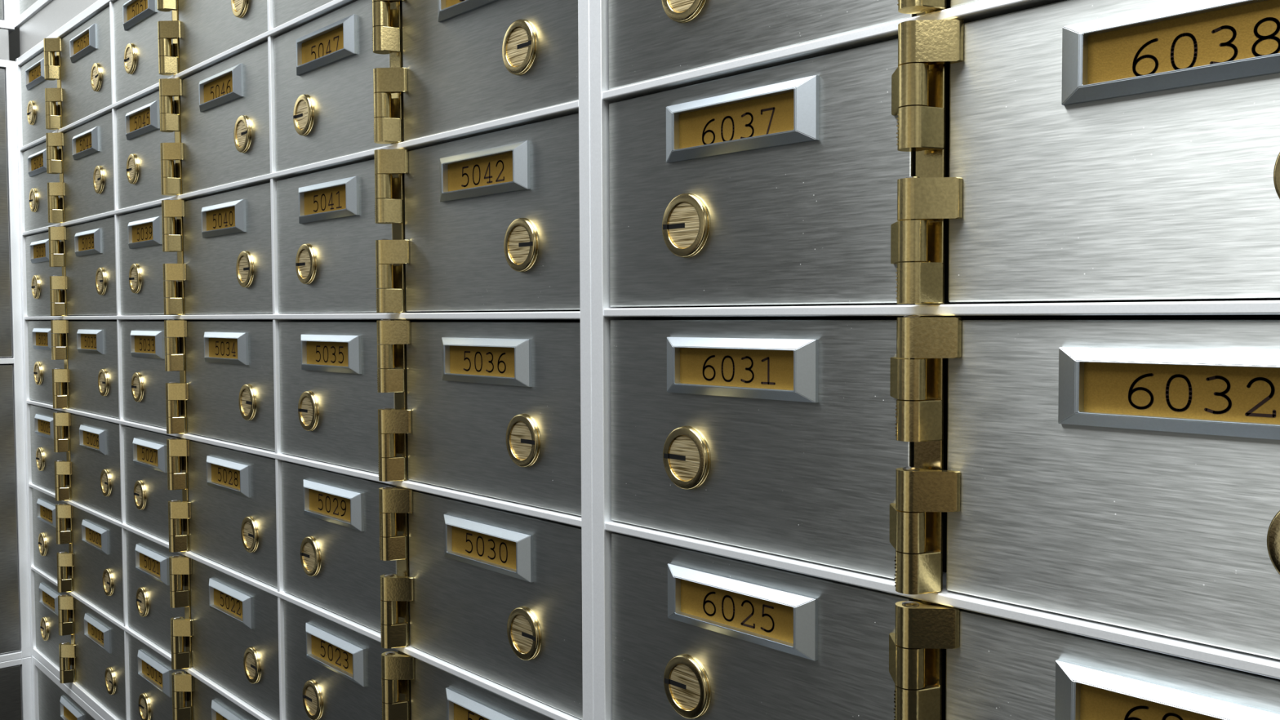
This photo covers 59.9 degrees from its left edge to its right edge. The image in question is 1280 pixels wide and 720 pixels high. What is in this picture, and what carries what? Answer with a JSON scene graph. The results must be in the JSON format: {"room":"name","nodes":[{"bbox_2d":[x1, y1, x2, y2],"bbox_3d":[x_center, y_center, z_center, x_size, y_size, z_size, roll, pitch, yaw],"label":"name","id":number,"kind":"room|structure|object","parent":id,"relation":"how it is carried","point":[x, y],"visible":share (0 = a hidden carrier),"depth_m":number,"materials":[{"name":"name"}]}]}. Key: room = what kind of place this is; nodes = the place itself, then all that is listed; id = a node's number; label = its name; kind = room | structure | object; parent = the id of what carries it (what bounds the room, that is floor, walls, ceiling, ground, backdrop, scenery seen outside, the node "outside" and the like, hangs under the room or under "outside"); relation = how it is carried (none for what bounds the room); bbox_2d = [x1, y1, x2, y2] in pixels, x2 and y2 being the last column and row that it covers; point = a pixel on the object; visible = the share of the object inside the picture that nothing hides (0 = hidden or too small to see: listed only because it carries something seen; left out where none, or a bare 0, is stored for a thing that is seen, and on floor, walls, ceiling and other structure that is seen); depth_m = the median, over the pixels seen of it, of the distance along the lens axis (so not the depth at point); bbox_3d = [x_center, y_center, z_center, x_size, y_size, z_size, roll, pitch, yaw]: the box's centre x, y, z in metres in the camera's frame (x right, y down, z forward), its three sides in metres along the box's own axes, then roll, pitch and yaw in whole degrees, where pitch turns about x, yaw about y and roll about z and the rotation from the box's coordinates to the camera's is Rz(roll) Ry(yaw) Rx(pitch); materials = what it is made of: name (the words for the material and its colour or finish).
{"room":"bank vault","nodes":[
{"label":"bank vault","id":0,"kind":"room"},
{"bbox_2d":[8,27,31,655],"bbox_3d":[-1.663,0.202,0.772,2.800,2.450,0.100,-2,3,-42],"label":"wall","id":1,"kind":"structure","parent":0,"point":[14,37],"depth_m":1.44,"materials":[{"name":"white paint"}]},
{"bbox_3d":[1.124,0.243,-0.565,0.398,2.450,2.390,-2,3,-42],"label":"trim","id":2,"kind":"structure","parent":0,"visible":0},
{"bbox_2d":[0,68,12,357],"bbox_3d":[-0.698,-0.133,0.955,0.275,0.269,0.008,-2,3,-42],"label":"box","id":3,"kind":"object","parent":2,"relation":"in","point":[6,336],"visible":1,"depth_m":1.04,"materials":[{"name":"metal"}]},
{"bbox_2d":[0,364,20,653],"bbox_3d":[-0.697,0.145,0.966,0.275,0.273,0.008,-2,3,-42],"label":"box","id":4,"kind":"object","parent":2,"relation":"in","point":[10,639],"visible":1,"depth_m":1.05,"materials":[{"name":"metal"}]},
{"bbox_2d":[0,664,22,719],"bbox_3d":[-0.696,0.484,0.980,0.275,0.379,0.008,-2,3,-42],"label":"box","id":5,"kind":"object","parent":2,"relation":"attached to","point":[11,700],"visible":1,"depth_m":1.06,"materials":[{"name":"metal"}]},
{"bbox_2d":[0,0,32,719],"bbox_3d":[-1.116,0.043,0.821,1.106,1.280,0.356,-2,3,-42],"label":"cabinet frame","id":6,"kind":"object","parent":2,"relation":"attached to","point":[22,657],"visible":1,"depth_m":1.05,"materials":[{"name":"metal"}]},
{"bbox_2d":[13,0,53,28],"bbox_3d":[-0.180,-0.445,0.631,0.071,0.297,1.144,-2,3,-42],"label":"cabinet frame","id":7,"kind":"object","parent":2,"relation":"on","point":[20,20],"visible":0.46,"depth_m":1.01,"materials":[{"name":"metal"}]},
{"bbox_2d":[21,51,57,146],"bbox_3d":[-0.536,-0.235,0.995,0.012,0.074,0.123,-2,3,-42],"label":"box","id":8,"kind":"object","parent":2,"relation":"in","point":[33,82],"visible":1,"depth_m":1.00,"materials":[{"name":"metal"}]},
{"bbox_2d":[22,142,60,231],"bbox_3d":[-0.536,-0.156,0.999,0.012,0.074,0.123,-2,3,-42],"label":"box","id":9,"kind":"object","parent":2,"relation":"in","point":[36,177],"visible":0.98,"depth_m":1.01,"materials":[{"name":"metal"}]},
{"bbox_2d":[25,231,62,315],"bbox_3d":[-0.536,-0.077,1.002,0.012,0.074,0.123,-2,3,-42],"label":"box","id":10,"kind":"object","parent":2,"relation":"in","point":[38,272],"visible":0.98,"depth_m":1.01,"materials":[{"name":"metal"}]},
{"bbox_2d":[27,320,65,404],"bbox_3d":[-0.535,0.002,1.005,0.012,0.074,0.123,-2,3,-42],"label":"box","id":11,"kind":"object","parent":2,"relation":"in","point":[41,365],"visible":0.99,"depth_m":1.01,"materials":[{"name":"metal"}]},
{"bbox_2d":[29,404,71,493],"bbox_3d":[-0.535,0.081,1.008,0.012,0.074,0.123,-2,3,-42],"label":"box","id":12,"kind":"object","parent":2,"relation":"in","point":[43,457],"visible":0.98,"depth_m":1.01,"materials":[{"name":"metal"}]},
{"bbox_2d":[31,488,69,579],"bbox_3d":[-0.535,0.160,1.011,0.012,0.074,0.123,-2,3,-42],"label":"box","id":13,"kind":"object","parent":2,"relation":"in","point":[46,548],"visible":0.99,"depth_m":1.02,"materials":[{"name":"metal"}]},
{"bbox_2d":[43,37,61,88],"bbox_3d":[-0.497,-0.250,0.940,0.012,0.043,0.022,-2,3,-42],"label":"hinge","id":14,"kind":"object","parent":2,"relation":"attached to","point":[52,72],"visible":1,"depth_m":0.94,"materials":[{"name":"gold metal"}]},
{"bbox_2d":[34,571,71,669],"bbox_3d":[-0.534,0.239,1.014,0.012,0.074,0.123,-2,3,-42],"label":"box","id":15,"kind":"object","parent":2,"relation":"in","point":[48,639],"visible":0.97,"depth_m":1.02,"materials":[{"name":"metal"}]},
{"bbox_2d":[44,88,62,129],"bbox_3d":[-0.497,-0.213,0.942,0.012,0.034,0.022,-2,3,-42],"label":"hinge","id":16,"kind":"object","parent":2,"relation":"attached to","point":[53,122],"visible":1,"depth_m":0.94,"materials":[{"name":"gold metal"}]},
{"bbox_2d":[45,132,63,182],"bbox_3d":[-0.497,-0.171,0.943,0.012,0.043,0.022,-2,3,-42],"label":"hinge","id":17,"kind":"object","parent":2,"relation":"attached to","point":[54,166],"visible":1,"depth_m":0.94,"materials":[{"name":"gold metal"}]},
{"bbox_2d":[47,182,65,223],"bbox_3d":[-0.497,-0.134,0.945,0.012,0.034,0.022,-2,3,-42],"label":"hinge","id":18,"kind":"object","parent":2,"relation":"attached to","point":[55,189],"visible":1,"depth_m":0.94,"materials":[{"name":"gold metal"}]},
{"bbox_2d":[48,226,66,275],"bbox_3d":[-0.497,-0.092,0.947,0.012,0.043,0.022,-2,3,-42],"label":"hinge","id":19,"kind":"object","parent":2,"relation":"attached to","point":[56,259],"visible":1,"depth_m":0.94,"materials":[{"name":"gold metal"}]},
{"bbox_2d":[19,0,97,56],"bbox_3d":[-0.199,-0.282,0.616,0.008,0.028,1.138,-2,3,-42],"label":"strip","id":20,"kind":"object","parent":2,"relation":"attached to","point":[57,13],"visible":0.76,"depth_m":0.96,"materials":[{"name":"metal"}]},
{"bbox_2d":[49,275,67,315],"bbox_3d":[-0.497,-0.055,0.948,0.012,0.034,0.022,-2,3,-42],"label":"hinge","id":21,"kind":"object","parent":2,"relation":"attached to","point":[58,308],"visible":1,"depth_m":0.94,"materials":[{"name":"gold metal"}]},
{"bbox_2d":[50,319,68,368],"bbox_3d":[-0.496,-0.013,0.950,0.012,0.043,0.022,-2,3,-42],"label":"hinge","id":22,"kind":"object","parent":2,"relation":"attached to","point":[58,327],"visible":1,"depth_m":0.94,"materials":[{"name":"gold metal"}]},
{"bbox_2d":[52,368,70,408],"bbox_3d":[-0.496,0.024,0.951,0.012,0.034,0.022,-2,3,-42],"label":"hinge","id":23,"kind":"object","parent":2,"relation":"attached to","point":[60,375],"visible":1,"depth_m":0.95,"materials":[{"name":"gold metal"}]},
{"bbox_2d":[53,411,71,461],"bbox_3d":[-0.496,0.066,0.953,0.012,0.043,0.022,-2,3,-42],"label":"hinge","id":24,"kind":"object","parent":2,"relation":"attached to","point":[60,420],"visible":1,"depth_m":0.95,"materials":[{"name":"gold metal"}]},
{"bbox_2d":[54,460,71,501],"bbox_3d":[-0.496,0.103,0.954,0.012,0.034,0.022,-2,3,-42],"label":"hinge","id":25,"kind":"object","parent":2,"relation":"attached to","point":[62,468],"visible":1,"depth_m":0.95,"materials":[{"name":"gold metal"}]},
{"bbox_2d":[55,503,73,552],"bbox_3d":[-0.496,0.144,0.956,0.012,0.043,0.022,-2,3,-42],"label":"hinge","id":26,"kind":"object","parent":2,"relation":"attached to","point":[63,511],"visible":1,"depth_m":0.95,"materials":[{"name":"gold metal"}]},
{"bbox_2d":[56,551,74,592],"bbox_3d":[-0.495,0.182,0.957,0.012,0.034,0.022,-2,3,-42],"label":"hinge","id":27,"kind":"object","parent":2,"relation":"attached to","point":[64,559],"visible":1,"depth_m":0.95,"materials":[{"name":"gold metal"}]},
{"bbox_2d":[37,667,95,719],"bbox_3d":[-0.480,0.480,0.964,0.012,0.371,0.274,-2,3,-42],"label":"box","id":28,"kind":"object","parent":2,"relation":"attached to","point":[54,704],"visible":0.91,"depth_m":1.01,"materials":[{"name":"metal"}]},
{"bbox_2d":[57,594,75,643],"bbox_3d":[-0.495,0.224,0.959,0.012,0.043,0.022,-2,3,-42],"label":"hinge","id":29,"kind":"object","parent":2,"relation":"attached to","point":[66,602],"visible":1,"depth_m":0.95,"materials":[{"name":"gold metal"}]},
{"bbox_2d":[58,641,76,683],"bbox_3d":[-0.495,0.261,0.961,0.012,0.034,0.022,-2,3,-42],"label":"hinge","id":30,"kind":"object","parent":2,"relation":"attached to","point":[67,651],"visible":1,"depth_m":0.96,"materials":[{"name":"gold metal"}]},
{"bbox_2d":[31,655,105,719],"bbox_3d":[-0.176,0.491,0.668,0.071,0.388,1.144,-2,3,-42],"label":"cabinet frame","id":31,"kind":"object","parent":2,"relation":"attached to","point":[36,664],"visible":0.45,"depth_m":1.02,"materials":[{"name":"metal"}]},
{"bbox_2d":[60,6,111,128],"bbox_3d":[-0.441,-0.231,0.887,0.012,0.074,0.142,-2,3,-42],"label":"box","id":32,"kind":"object","parent":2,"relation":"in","point":[85,53],"visible":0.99,"depth_m":0.88,"materials":[{"name":"metal"}]},
{"bbox_2d":[62,111,114,222],"bbox_3d":[-0.440,-0.152,0.891,0.012,0.074,0.142,-2,3,-42],"label":"box","id":33,"kind":"object","parent":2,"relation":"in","point":[87,148],"visible":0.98,"depth_m":0.89,"materials":[{"name":"metal"}]},
{"bbox_2d":[65,217,116,315],"bbox_3d":[-0.440,-0.073,0.894,0.012,0.074,0.142,-2,3,-42],"label":"box","id":34,"kind":"object","parent":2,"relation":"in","point":[90,247],"visible":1,"depth_m":0.89,"materials":[{"name":"metal"}]},
{"bbox_2d":[67,320,119,418],"bbox_3d":[-0.440,0.006,0.897,0.012,0.074,0.142,-2,3,-42],"label":"box","id":35,"kind":"object","parent":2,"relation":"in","point":[92,345],"visible":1,"depth_m":0.89,"materials":[{"name":"metal"}]},
{"bbox_2d":[70,413,121,520],"bbox_3d":[-0.439,0.085,0.900,0.012,0.074,0.142,-2,3,-42],"label":"box","id":36,"kind":"object","parent":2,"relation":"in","point":[95,443],"visible":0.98,"depth_m":0.90,"materials":[{"name":"metal"}]},
{"bbox_2d":[71,506,124,622],"bbox_3d":[-0.439,0.164,0.903,0.012,0.074,0.142,-2,3,-42],"label":"box","id":37,"kind":"object","parent":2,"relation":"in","point":[97,548],"visible":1,"depth_m":0.90,"materials":[{"name":"metal"}]},
{"bbox_2d":[74,598,125,719],"bbox_3d":[-0.439,0.242,0.906,0.012,0.074,0.142,-2,3,-42],"label":"box","id":38,"kind":"object","parent":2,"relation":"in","point":[100,642],"visible":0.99,"depth_m":0.90,"materials":[{"name":"metal"}]},
{"bbox_2d":[113,0,173,102],"bbox_3d":[-0.350,-0.227,0.785,0.012,0.074,0.123,-2,3,-42],"label":"box","id":39,"kind":"object","parent":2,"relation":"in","point":[135,21],"visible":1,"depth_m":0.79,"materials":[{"name":"metal"}]},
{"bbox_2d":[115,90,176,208],"bbox_3d":[-0.349,-0.148,0.788,0.012,0.074,0.123,-2,3,-42],"label":"box","id":40,"kind":"object","parent":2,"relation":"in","point":[140,137],"visible":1,"depth_m":0.79,"materials":[{"name":"metal"}]},
{"bbox_2d":[118,206,177,315],"bbox_3d":[-0.349,-0.070,0.791,0.012,0.074,0.123,-2,3,-42],"label":"box","id":41,"kind":"object","parent":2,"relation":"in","point":[142,256],"visible":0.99,"depth_m":0.80,"materials":[{"name":"metal"}]},
{"bbox_2d":[120,320,180,428],"bbox_3d":[-0.349,0.009,0.795,0.012,0.074,0.123,-2,3,-42],"label":"box","id":42,"kind":"object","parent":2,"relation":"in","point":[144,376],"visible":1,"depth_m":0.80,"materials":[{"name":"metal"}]},
{"bbox_2d":[125,529,185,653],"bbox_3d":[-0.348,0.167,0.801,0.012,0.074,0.123,-2,3,-42],"label":"box","id":43,"kind":"object","parent":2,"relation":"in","point":[150,612],"visible":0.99,"depth_m":0.80,"materials":[{"name":"metal"}]},
{"bbox_2d":[123,425,189,541],"bbox_3d":[-0.348,0.088,0.798,0.012,0.074,0.123,-2,3,-42],"label":"box","id":44,"kind":"object","parent":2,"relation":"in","point":[148,495],"visible":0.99,"depth_m":0.80,"materials":[{"name":"metal"}]},
{"bbox_2d":[128,633,186,719],"bbox_3d":[-0.348,0.246,0.804,0.012,0.074,0.123,-2,3,-42],"label":"box","id":45,"kind":"object","parent":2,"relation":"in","point":[150,679],"visible":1,"depth_m":0.81,"materials":[{"name":"metal"}]},
{"bbox_2d":[157,0,178,20],"bbox_3d":[-0.311,-0.243,0.730,0.012,0.043,0.022,-2,3,-42],"label":"hinge","id":46,"kind":"object","parent":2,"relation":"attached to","point":[162,5],"visible":1,"depth_m":0.73,"materials":[{"name":"gold metal"}]},
{"bbox_2d":[157,20,181,75],"bbox_3d":[-0.311,-0.205,0.731,0.012,0.034,0.022,-2,3,-42],"label":"hinge","id":47,"kind":"object","parent":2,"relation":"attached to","point":[167,30],"visible":1,"depth_m":0.73,"materials":[{"name":"gold metal"}]},
{"bbox_2d":[159,78,182,142],"bbox_3d":[-0.310,-0.164,0.733,0.012,0.043,0.022,-2,3,-42],"label":"hinge","id":48,"kind":"object","parent":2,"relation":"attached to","point":[169,88],"visible":1,"depth_m":0.73,"materials":[{"name":"gold metal"}]},
{"bbox_2d":[160,142,183,195],"bbox_3d":[-0.310,-0.126,0.735,0.012,0.034,0.022,-2,3,-42],"label":"hinge","id":49,"kind":"object","parent":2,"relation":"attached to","point":[170,152],"visible":1,"depth_m":0.73,"materials":[{"name":"gold metal"}]},
{"bbox_2d":[161,199,184,263],"bbox_3d":[-0.310,-0.085,0.736,0.012,0.043,0.022,-2,3,-42],"label":"hinge","id":50,"kind":"object","parent":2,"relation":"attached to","point":[171,209],"visible":1,"depth_m":0.73,"materials":[{"name":"gold metal"}]},
{"bbox_2d":[163,262,186,315],"bbox_3d":[-0.310,-0.047,0.738,0.012,0.034,0.022,-2,3,-42],"label":"hinge","id":51,"kind":"object","parent":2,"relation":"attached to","point":[172,273],"visible":1,"depth_m":0.73,"materials":[{"name":"gold metal"}]},
{"bbox_2d":[164,319,187,382],"bbox_3d":[-0.310,-0.006,0.739,0.012,0.043,0.022,-2,3,-42],"label":"hinge","id":52,"kind":"object","parent":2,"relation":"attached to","point":[173,329],"visible":1,"depth_m":0.73,"materials":[{"name":"gold metal"}]},
{"bbox_2d":[165,382,188,434],"bbox_3d":[-0.310,0.032,0.741,0.012,0.034,0.022,-2,3,-42],"label":"hinge","id":53,"kind":"object","parent":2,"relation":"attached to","point":[175,392],"visible":1,"depth_m":0.74,"materials":[{"name":"gold metal"}]},
{"bbox_2d":[166,437,190,501],"bbox_3d":[-0.309,0.073,0.743,0.012,0.043,0.022,-2,3,-42],"label":"hinge","id":54,"kind":"object","parent":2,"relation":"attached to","point":[176,448],"visible":1,"depth_m":0.74,"materials":[{"name":"gold metal"}]},
{"bbox_2d":[168,499,191,552],"bbox_3d":[-0.309,0.111,0.744,0.012,0.034,0.022,-2,3,-42],"label":"hinge","id":55,"kind":"object","parent":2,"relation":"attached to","point":[177,509],"visible":1,"depth_m":0.74,"materials":[{"name":"gold metal"}]},
{"bbox_2d":[168,555,192,617],"bbox_3d":[-0.309,0.152,0.746,0.012,0.043,0.022,-2,3,-42],"label":"hinge","id":56,"kind":"object","parent":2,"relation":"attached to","point":[180,566],"visible":1,"depth_m":0.74,"materials":[{"name":"gold metal"}]},
{"bbox_2d":[170,615,193,669],"bbox_3d":[-0.309,0.190,0.747,0.012,0.034,0.022,-2,3,-42],"label":"hinge","id":57,"kind":"object","parent":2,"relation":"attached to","point":[180,627],"visible":1,"depth_m":0.74,"materials":[{"name":"gold metal"}]},
{"bbox_2d":[171,671,194,719],"bbox_3d":[-0.309,0.231,0.749,0.012,0.043,0.022,-2,3,-42],"label":"hinge","id":58,"kind":"object","parent":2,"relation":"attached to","point":[182,682],"visible":1,"depth_m":0.74,"materials":[{"name":"gold metal"}]},
{"bbox_2d":[178,0,267,72],"bbox_3d":[-0.254,-0.223,0.677,0.012,0.074,0.143,-2,3,-42],"label":"box","id":59,"kind":"object","parent":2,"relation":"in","point":[210,28],"visible":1,"depth_m":0.68,"materials":[{"name":"metal"}]},
{"bbox_2d":[180,41,270,194],"bbox_3d":[-0.253,-0.145,0.680,0.012,0.074,0.143,-2,3,-42],"label":"box","id":60,"kind":"object","parent":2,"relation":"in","point":[224,106],"visible":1,"depth_m":0.67,"materials":[{"name":"metal"}]},
{"bbox_2d":[192,676,258,719],"bbox_3d":[-0.252,0.250,0.696,0.012,0.074,0.143,-2,3,-42],"label":"box","id":61,"kind":"object","parent":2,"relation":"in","point":[208,704],"visible":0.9,"depth_m":0.72,"materials":[{"name":"metal"}]},
{"bbox_2d":[182,182,272,314],"bbox_3d":[-0.253,-0.066,0.683,0.012,0.074,0.143,-2,3,-42],"label":"box","id":62,"kind":"object","parent":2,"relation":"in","point":[228,246],"visible":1,"depth_m":0.68,"materials":[{"name":"metal"}]},
{"bbox_2d":[185,320,275,451],"bbox_3d":[-0.253,0.013,0.686,0.012,0.074,0.143,-2,3,-42],"label":"box","id":63,"kind":"object","parent":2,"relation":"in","point":[229,365],"visible":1,"depth_m":0.68,"materials":[{"name":"metal"}]},
{"bbox_2d":[187,440,277,587],"bbox_3d":[-0.252,0.092,0.689,0.012,0.074,0.143,-2,3,-42],"label":"box","id":64,"kind":"object","parent":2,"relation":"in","point":[232,493],"visible":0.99,"depth_m":0.68,"materials":[{"name":"metal"}]},
{"bbox_2d":[190,559,279,719],"bbox_3d":[-0.252,0.171,0.692,0.012,0.074,0.143,-2,3,-42],"label":"box","id":65,"kind":"object","parent":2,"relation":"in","point":[235,637],"visible":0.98,"depth_m":0.69,"materials":[{"name":"metal"}]},
{"bbox_2d":[273,0,333,28],"bbox_3d":[-0.160,-0.220,0.571,0.012,0.074,0.130,-2,3,-42],"label":"box","id":66,"kind":"object","parent":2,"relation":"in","point":[284,11],"visible":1,"depth_m":0.60,"materials":[{"name":"metal"}]},
{"bbox_2d":[15,0,594,719],"bbox_3d":[-0.274,0.011,0.757,0.071,0.565,0.853,-2,3,-42],"label":"cabinet frame","id":67,"kind":"object","parent":2,"relation":"on","point":[582,106],"visible":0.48,"depth_m":0.62,"materials":[{"name":"metal"}]},
{"bbox_2d":[274,0,404,171],"bbox_3d":[-0.160,-0.141,0.574,0.012,0.074,0.130,-2,3,-42],"label":"box","id":68,"kind":"object","parent":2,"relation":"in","point":[324,66],"visible":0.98,"depth_m":0.57,"materials":[{"name":"metal"}]},
{"bbox_2d":[276,159,406,313],"bbox_3d":[-0.159,-0.062,0.577,0.012,0.074,0.130,-2,3,-42],"label":"box","id":69,"kind":"object","parent":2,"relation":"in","point":[328,231],"visible":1,"depth_m":0.57,"materials":[{"name":"metal"}]},
{"bbox_2d":[279,321,408,475],"bbox_3d":[-0.159,0.017,0.581,0.012,0.074,0.130,-2,3,-42],"label":"box","id":70,"kind":"object","parent":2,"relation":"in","point":[331,400],"visible":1,"depth_m":0.58,"materials":[{"name":"metal"}]},
{"bbox_2d":[281,461,409,632],"bbox_3d":[-0.159,0.096,0.584,0.012,0.074,0.130,-2,3,-42],"label":"box","id":71,"kind":"object","parent":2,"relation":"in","point":[332,562],"visible":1,"depth_m":0.58,"materials":[{"name":"metal"}]},
{"bbox_2d":[284,600,411,719],"bbox_3d":[-0.158,0.175,0.587,0.012,0.074,0.130,-2,3,-42],"label":"box","id":72,"kind":"object","parent":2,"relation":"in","point":[333,670],"visible":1,"depth_m":0.59,"materials":[{"name":"metal"}]},
{"bbox_2d":[372,0,405,67],"bbox_3d":[-0.118,-0.156,0.516,0.012,0.043,0.022,-2,3,-42],"label":"hinge","id":73,"kind":"object","parent":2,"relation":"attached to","point":[386,14],"visible":1,"depth_m":0.51,"materials":[{"name":"gold metal"}]},
{"bbox_2d":[373,67,407,144],"bbox_3d":[-0.118,-0.118,0.518,0.012,0.034,0.022,-2,3,-42],"label":"hinge","id":74,"kind":"object","parent":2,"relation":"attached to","point":[389,84],"visible":1,"depth_m":0.51,"materials":[{"name":"gold metal"}]},
{"bbox_2d":[374,148,408,239],"bbox_3d":[-0.118,-0.077,0.520,0.012,0.043,0.022,-2,3,-42],"label":"hinge","id":75,"kind":"object","parent":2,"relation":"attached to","point":[390,165],"visible":1,"depth_m":0.52,"materials":[{"name":"gold metal"}]},
{"bbox_2d":[375,238,409,312],"bbox_3d":[-0.118,-0.039,0.521,0.012,0.034,0.022,-2,3,-42],"label":"hinge","id":76,"kind":"object","parent":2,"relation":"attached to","point":[388,252],"visible":1,"depth_m":0.52,"materials":[{"name":"gold metal"}]},
{"bbox_2d":[376,319,410,408],"bbox_3d":[-0.118,0.002,0.523,0.012,0.043,0.022,-2,3,-42],"label":"hinge","id":77,"kind":"object","parent":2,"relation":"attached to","point":[393,336],"visible":1,"depth_m":0.52,"materials":[{"name":"gold metal"}]},
{"bbox_2d":[377,407,411,481],"bbox_3d":[-0.118,0.040,0.524,0.012,0.034,0.022,-2,3,-42],"label":"hinge","id":78,"kind":"object","parent":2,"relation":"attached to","point":[394,425],"visible":1,"depth_m":0.52,"materials":[{"name":"gold metal"}]},
{"bbox_2d":[378,485,413,575],"bbox_3d":[-0.117,0.081,0.526,0.012,0.043,0.022,-2,3,-42],"label":"hinge","id":79,"kind":"object","parent":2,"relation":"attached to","point":[395,503],"visible":1,"depth_m":0.52,"materials":[{"name":"gold metal"}]},
{"bbox_2d":[380,573,413,648],"bbox_3d":[-0.117,0.118,0.527,0.012,0.034,0.022,-2,3,-42],"label":"hinge","id":80,"kind":"object","parent":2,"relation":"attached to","point":[397,591],"visible":1,"depth_m":0.52,"materials":[{"name":"gold metal"}]},
{"bbox_2d":[381,650,414,719],"bbox_3d":[-0.117,0.160,0.529,0.012,0.043,0.022,-2,3,-42],"label":"hinge","id":81,"kind":"object","parent":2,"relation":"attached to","point":[397,668],"visible":1,"depth_m":0.52,"materials":[{"name":"gold metal"}]},
{"bbox_2d":[410,657,554,719],"bbox_3d":[-0.063,0.179,0.479,0.012,0.074,0.134,-2,3,-42],"label":"box","id":82,"kind":"object","parent":2,"relation":"in","point":[436,694],"visible":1,"depth_m":0.49,"materials":[{"name":"metal"}]},
{"bbox_2d":[402,0,578,141],"bbox_3d":[-0.064,-0.137,0.467,0.012,0.074,0.134,-2,3,-42],"label":"box","id":83,"kind":"object","parent":2,"relation":"in","point":[468,63],"visible":1,"depth_m":0.47,"materials":[{"name":"metal"}]},
{"bbox_2d":[404,113,580,311],"bbox_3d":[-0.064,-0.058,0.470,0.012,0.074,0.134,-2,3,-42],"label":"box","id":84,"kind":"object","parent":2,"relation":"in","point":[492,219],"visible":1,"depth_m":0.46,"materials":[{"name":"metal"}]},
{"bbox_2d":[406,321,581,515],"bbox_3d":[-0.064,0.021,0.473,0.012,0.074,0.134,-2,3,-42],"label":"box","id":85,"kind":"object","parent":2,"relation":"in","point":[495,406],"visible":1,"depth_m":0.46,"materials":[{"name":"metal"}]},
{"bbox_2d":[408,489,582,719],"bbox_3d":[-0.063,0.100,0.476,0.012,0.074,0.134,-2,3,-42],"label":"box","id":86,"kind":"object","parent":2,"relation":"in","point":[498,593],"visible":1,"depth_m":0.47,"materials":[{"name":"metal"}]},
{"bbox_2d":[609,320,914,578],"bbox_3d":[0.034,0.024,0.363,0.012,0.074,0.131,-2,3,-42],"label":"box","id":87,"kind":"object","parent":2,"relation":"in","point":[775,437],"visible":1,"depth_m":0.35,"materials":[{"name":"metal"}]},
{"bbox_2d":[608,0,915,89],"bbox_3d":[0.033,-0.134,0.357,0.012,0.074,0.131,-2,3,-42],"label":"box","id":88,"kind":"object","parent":2,"relation":"in","point":[649,40],"visible":1,"depth_m":0.36,"materials":[{"name":"metal"}]},
{"bbox_2d":[608,38,915,306],"bbox_3d":[0.034,-0.055,0.360,0.012,0.074,0.131,-2,3,-42],"label":"box","id":89,"kind":"object","parent":2,"relation":"in","point":[775,185],"visible":1,"depth_m":0.35,"materials":[{"name":"metal"}]},
{"bbox_2d":[611,532,913,719],"bbox_3d":[0.034,0.103,0.366,0.012,0.074,0.131,-2,3,-42],"label":"box","id":90,"kind":"object","parent":2,"relation":"in","point":[697,635],"visible":1,"depth_m":0.36,"materials":[{"name":"metal"}]},
{"bbox_2d":[897,0,946,16],"bbox_3d":[0.075,-0.112,0.300,0.012,0.034,0.022,-2,3,-42],"label":"hinge","id":91,"kind":"object","parent":2,"relation":"attached to","point":[919,7],"visible":1,"depth_m":0.30,"materials":[{"name":"gold metal"}]},
{"bbox_2d":[888,598,959,719],"bbox_3d":[0.076,0.088,0.308,0.012,0.043,0.022,-2,3,-42],"label":"hinge","id":92,"kind":"object","parent":2,"relation":"attached to","point":[923,628],"visible":1,"depth_m":0.30,"materials":[{"name":"gold metal"}]},
{"bbox_2d":[889,466,960,594],"bbox_3d":[0.076,0.046,0.306,0.012,0.034,0.022,-2,3,-42],"label":"hinge","id":93,"kind":"object","parent":2,"relation":"attached to","point":[922,495],"visible":1,"depth_m":0.30,"materials":[{"name":"gold metal"}]},
{"bbox_2d":[889,314,961,469],"bbox_3d":[0.075,0.009,0.305,0.012,0.043,0.022,-2,3,-42],"label":"hinge","id":94,"kind":"object","parent":2,"relation":"attached to","point":[923,344],"visible":1,"depth_m":0.30,"materials":[{"name":"gold metal"}]},
{"bbox_2d":[890,176,962,304],"bbox_3d":[0.075,-0.033,0.303,0.012,0.034,0.022,-2,3,-42],"label":"hinge","id":95,"kind":"object","parent":2,"relation":"attached to","point":[924,204],"visible":1,"depth_m":0.30,"materials":[{"name":"gold metal"}]},
{"bbox_2d":[891,19,964,177],"bbox_3d":[0.075,-0.070,0.302,0.012,0.043,0.022,-2,3,-42],"label":"hinge","id":96,"kind":"object","parent":2,"relation":"attached to","point":[925,46],"visible":1,"depth_m":0.30,"materials":[{"name":"gold metal"}]},
{"bbox_2d":[589,0,1279,719],"bbox_3d":[0.105,0.025,0.330,0.071,0.564,0.290,-2,3,-42],"label":"cabinet frame","id":97,"kind":"object","parent":2,"relation":"on","point":[601,96],"visible":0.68,"depth_m":0.34,"materials":[{"name":"metal"}]},
{"bbox_2d":[945,608,1279,719],"bbox_3d":[0.129,0.107,0.259,0.012,0.074,0.132,-2,3,-42],"label":"box","id":98,"kind":"object","parent":2,"relation":"in","point":[1001,668],"visible":1,"depth_m":0.28,"materials":[{"name":"metal"}]},
{"bbox_2d":[946,320,1279,659],"bbox_3d":[0.129,0.028,0.256,0.012,0.074,0.132,-2,3,-42],"label":"box","id":99,"kind":"object","parent":2,"relation":"in","point":[1126,473],"visible":1,"depth_m":0.27,"materials":[{"name":"metal"}]},
{"bbox_2d":[948,0,1279,302],"bbox_3d":[0.129,-0.051,0.253,0.012,0.074,0.132,-2,3,-42],"label":"box","id":100,"kind":"object","parent":2,"relation":"in","point":[1100,149],"visible":1,"depth_m":0.27,"materials":[{"name":"metal"}]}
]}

